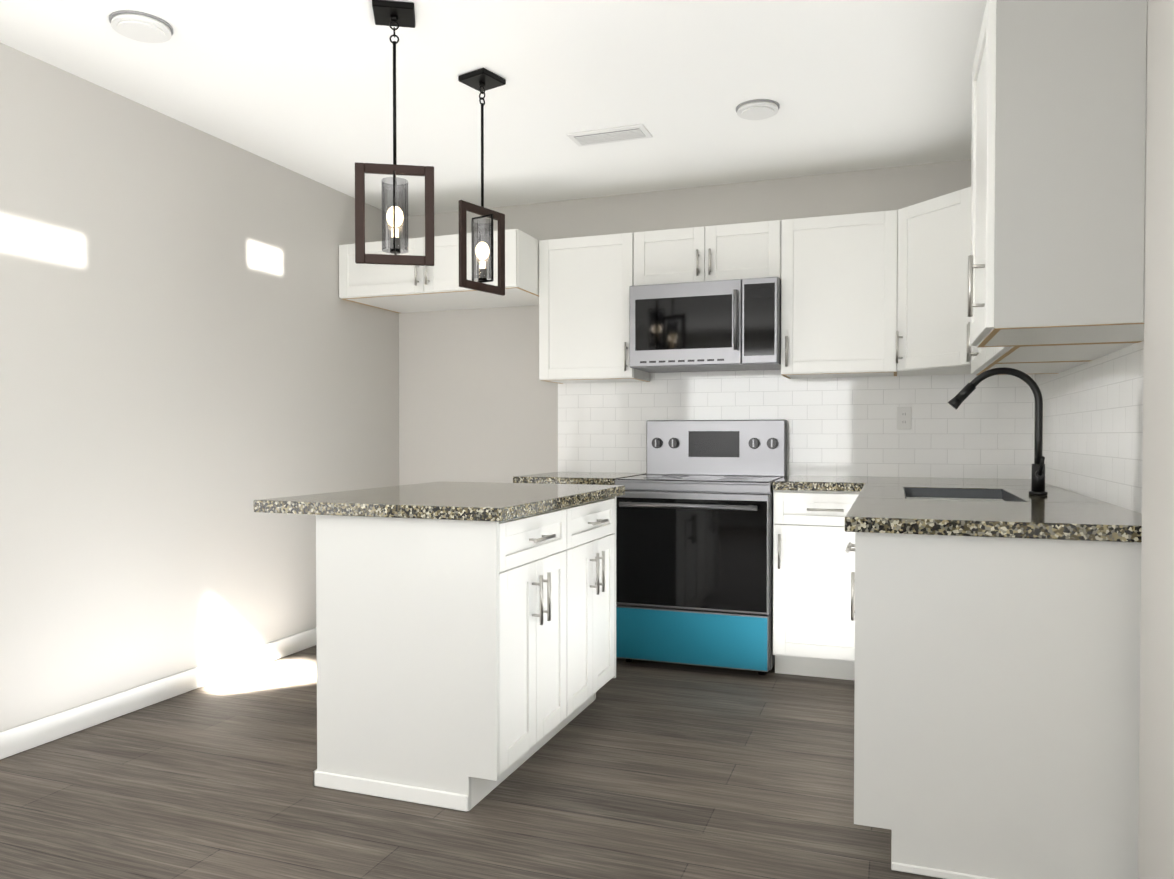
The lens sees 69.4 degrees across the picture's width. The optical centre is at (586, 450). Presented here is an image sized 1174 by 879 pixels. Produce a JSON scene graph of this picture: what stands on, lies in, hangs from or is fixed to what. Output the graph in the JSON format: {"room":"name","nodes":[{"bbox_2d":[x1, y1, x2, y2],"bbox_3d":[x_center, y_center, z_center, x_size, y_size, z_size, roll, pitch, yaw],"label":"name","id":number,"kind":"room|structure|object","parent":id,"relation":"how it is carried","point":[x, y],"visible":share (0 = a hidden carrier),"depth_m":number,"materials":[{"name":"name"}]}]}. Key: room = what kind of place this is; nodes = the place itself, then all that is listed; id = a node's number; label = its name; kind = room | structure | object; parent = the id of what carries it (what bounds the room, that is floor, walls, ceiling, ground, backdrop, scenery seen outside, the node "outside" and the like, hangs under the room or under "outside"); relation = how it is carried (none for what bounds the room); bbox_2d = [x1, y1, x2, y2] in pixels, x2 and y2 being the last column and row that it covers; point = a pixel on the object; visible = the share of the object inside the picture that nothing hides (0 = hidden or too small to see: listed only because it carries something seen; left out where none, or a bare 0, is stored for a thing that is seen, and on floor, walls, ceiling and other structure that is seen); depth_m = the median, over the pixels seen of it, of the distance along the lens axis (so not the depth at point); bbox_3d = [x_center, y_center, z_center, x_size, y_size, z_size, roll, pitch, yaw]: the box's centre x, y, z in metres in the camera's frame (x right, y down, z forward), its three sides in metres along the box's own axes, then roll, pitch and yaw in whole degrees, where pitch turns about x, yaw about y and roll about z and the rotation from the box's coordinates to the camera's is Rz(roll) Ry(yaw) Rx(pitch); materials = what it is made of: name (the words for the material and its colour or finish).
{"room":"kitchen","nodes":[
{"label":"kitchen","id":0,"kind":"room"},
{"bbox_2d":[0,43,398,731],"bbox_3d":[-2.519,-0.150,1.838,0.120,2.500,7.500,0,1,20],"label":"wall","id":1,"kind":"structure","parent":0,"point":[198,355],"depth_m":3.59,"materials":[{"name":"grey paint"}]},
{"bbox_2d":[0,628,316,759],"bbox_3d":[-2.435,1.051,1.892,0.012,0.094,7.360,0,1,20],"label":"baseboard","id":2,"kind":"structure","parent":1,"relation":"attached to","point":[24,737],"depth_m":3.51,"materials":[{"name":"white wood"}]},
{"bbox_2d":[0,645,941,878],"bbox_3d":[-0.759,1.160,1.286,3.820,0.100,7.620,0,1,20],"label":"floor","id":3,"kind":"structure","parent":0,"point":[638,769],"depth_m":2.64,"materials":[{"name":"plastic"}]},
{"bbox_2d":[254,481,624,811],"bbox_3d":[-0.461,0.617,3.195,0.903,0.920,1.210,0,1,20],"label":"kitchen island","id":4,"kind":"object","parent":3,"relation":"on","point":[466,645],"visible":1,"depth_m":2.66,"materials":[{"name":"white wood"}]},
{"bbox_2d":[254,481,624,521],"bbox_3d":[-0.465,0.177,3.189,0.895,0.040,1.210,0,1,20],"label":"island countertop","id":5,"kind":"structure","parent":4,"relation":"on","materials":[{"name":"stone"}]},
{"bbox_2d":[615,420,786,674],"bbox_3d":[0.587,0.450,4.310,0.756,1.214,0.730,0,1,20],"label":"range","id":6,"kind":"object","parent":3,"relation":"on","point":[694,545],"visible":0.94,"depth_m":4.05,"materials":[{"name":"silver metal"}]},
{"bbox_2d":[772,484,859,679],"bbox_3d":[1.192,0.620,4.155,0.474,0.880,0.620,0,1,20],"label":"base cabinet","id":7,"kind":"object","parent":3,"relation":"on","point":[813,622],"depth_m":3.89,"materials":[{"name":"white wood"}]},
{"bbox_2d":[773,476,1052,491],"bbox_3d":[1.513,0.162,4.022,1.164,0.040,0.636,0,1,20],"label":"countertop","id":8,"kind":"structure","parent":7,"relation":"on","point":[788,483],"depth_m":3.90,"materials":[{"name":"stone"}]},
{"bbox_2d":[849,535,1141,878],"bbox_3d":[1.169,0.650,2.442,0.730,0.880,0.704,0,1,20],"label":"base cabinet","id":9,"kind":"object","parent":3,"relation":"on","point":[997,684],"depth_m":2.12,"materials":[{"name":"white wood"}]},
{"bbox_2d":[845,483,1141,542],"bbox_3d":[1.312,0.182,2.868,0.756,0.040,1.668,0,1,20],"label":"countertop","id":10,"kind":"structure","parent":9,"relation":"on","point":[1062,515],"depth_m":2.21,"materials":[{"name":"stone"}]},
{"bbox_2d":[897,487,1036,502],"bbox_3d":[1.356,0.266,3.099,0.393,0.212,0.724,0,1,20],"label":"sink","id":11,"kind":"object","parent":10,"relation":"in","point":[906,492],"depth_m":3.40,"materials":[{"name":"grey metal"}]},
{"bbox_2d":[948,367,1047,495],"bbox_3d":[1.463,-0.069,3.017,0.328,0.455,0.130,0,1,20],"label":"faucet","id":12,"kind":"object","parent":10,"relation":"on","point":[1038,465],"visible":1,"depth_m":3.00,"materials":[{"name":"black metal"}]},
{"bbox_2d":[0,0,986,215],"bbox_3d":[-0.759,-1.440,1.241,3.820,0.100,7.620,0,1,20],"label":"ceiling","id":13,"kind":"structure","parent":0,"point":[304,88],"depth_m":3.29,"materials":[{"name":"white paint"}]},
{"bbox_2d":[109,10,172,42],"bbox_3d":[-1.483,-1.403,2.824,0.191,0.027,0.191,0,1,20],"label":"ceiling light","id":14,"kind":"object","parent":13,"relation":"attached to","point":[141,26],"visible":1,"depth_m":2.79,"materials":[{"name":"white plastic"}]},
{"bbox_2d":[355,0,433,265],"bbox_3d":[-0.621,-1.008,2.737,0.223,0.814,0.174,0,1,20],"label":"pendant light","id":15,"kind":"object","parent":13,"relation":"hanging from","point":[397,14],"visible":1,"depth_m":2.72,"materials":[{"name":"brown metal"}]},
{"bbox_2d":[458,68,505,295],"bbox_3d":[-0.401,-1.017,3.246,0.158,0.814,0.245,0,1,20],"label":"pendant light","id":16,"kind":"object","parent":13,"relation":"hanging from","point":[481,80],"visible":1,"depth_m":3.22,"materials":[{"name":"brown metal"}]},
{"bbox_2d":[567,124,652,146],"bbox_3d":[0.103,-1.428,3.854,0.360,0.013,0.160,0,1,20],"label":"ceiling vent","id":17,"kind":"object","parent":13,"relation":"in","point":[614,134],"visible":1,"depth_m":3.83,"materials":[{"name":"white plastic"}]},
{"bbox_2d":[736,99,779,119],"bbox_3d":[0.712,-1.415,3.538,0.180,0.027,0.180,0,1,20],"label":"ceiling light","id":18,"kind":"object","parent":13,"relation":"attached to","point":[758,109],"visible":1,"depth_m":3.50,"materials":[{"name":"white plastic"}]},
{"bbox_2d":[513,472,646,484],"bbox_3d":[-0.016,0.153,4.577,0.549,0.040,0.636,0,1,20],"label":"countertop","id":19,"kind":"structure","parent":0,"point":[589,478],"depth_m":4.34,"materials":[{"name":"stone"}]},
{"bbox_2d":[399,159,970,485],"bbox_3d":[0.520,-0.201,4.788,3.820,2.500,0.120,0,1,20],"label":"wall","id":20,"kind":"structure","parent":0,"point":[478,400],"depth_m":5.05,"materials":[{"name":"grey paint"}]},
{"bbox_2d":[339,229,538,312],"bbox_3d":[-0.779,-1.001,4.832,1.094,0.301,0.656,0,1,20],"label":"upper cabinet","id":21,"kind":"object","parent":20,"relation":"attached to","point":[405,288],"visible":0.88,"depth_m":4.62,"materials":[{"name":"white wood"}]},
{"bbox_2d":[539,210,897,383],"bbox_3d":[0.652,-0.762,4.461,1.845,0.766,0.368,0,1,20],"label":"upper cabinet","id":22,"kind":"object","parent":20,"relation":"attached to","point":[837,275],"visible":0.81,"depth_m":4.25,"materials":[{"name":"white wood"}]},
{"bbox_2d":[629,277,780,372],"bbox_3d":[0.634,-0.639,4.421,0.756,0.422,0.458,0,1,20],"label":"microwave","id":23,"kind":"object","parent":22,"relation":"attached to","point":[722,325],"visible":0.98,"depth_m":4.25,"materials":[{"name":"silver metal"}]},
{"bbox_2d":[558,370,1034,478],"bbox_3d":[1.005,-0.144,4.545,2.500,0.595,0.008,0,1,20],"label":"backsplash","id":24,"kind":"structure","parent":20,"relation":"attached to","point":[841,426],"depth_m":4.43,"materials":[{"name":"tile"}]},
{"bbox_2d":[897,407,911,428],"bbox_3d":[1.614,-0.163,4.315,0.070,0.114,0.007,0,1,20],"label":"outlet","id":25,"kind":"object","parent":24,"relation":"attached to","point":[903,417],"visible":1,"depth_m":4.31,"materials":[{"name":"white plastic"}]},
{"bbox_2d":[896,187,970,375],"bbox_3d":[1.765,-0.753,3.919,0.632,0.765,0.626,0,1,20],"label":"upper cabinet","id":26,"kind":"object","parent":20,"relation":"attached to","point":[934,250],"visible":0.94,"depth_m":3.82,"materials":[{"name":"white wood"}]},
{"bbox_2d":[1138,0,1173,878],"bbox_3d":[0.907,-0.129,0.595,0.230,2.500,7.500,0,1,20],"label":"wall","id":27,"kind":"structure","parent":0,"point":[1156,805],"depth_m":1.83,"materials":[{"name":"grey paint"}]},
{"bbox_2d":[966,0,1147,374],"bbox_3d":[1.442,-0.711,2.787,0.468,0.811,1.728,0,1,20],"label":"upper cabinet","id":28,"kind":"object","parent":27,"relation":"attached to","point":[1056,270],"visible":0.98,"depth_m":2.00,"materials":[{"name":"white wood"}]},
{"bbox_2d":[1034,341,1143,512],"bbox_3d":[1.774,-0.118,3.012,0.008,0.595,2.348,0,1,20],"label":"backsplash","id":29,"kind":"structure","parent":27,"relation":"attached to","point":[1092,446],"depth_m":2.82,"materials":[{"name":"tile"}]}
]}

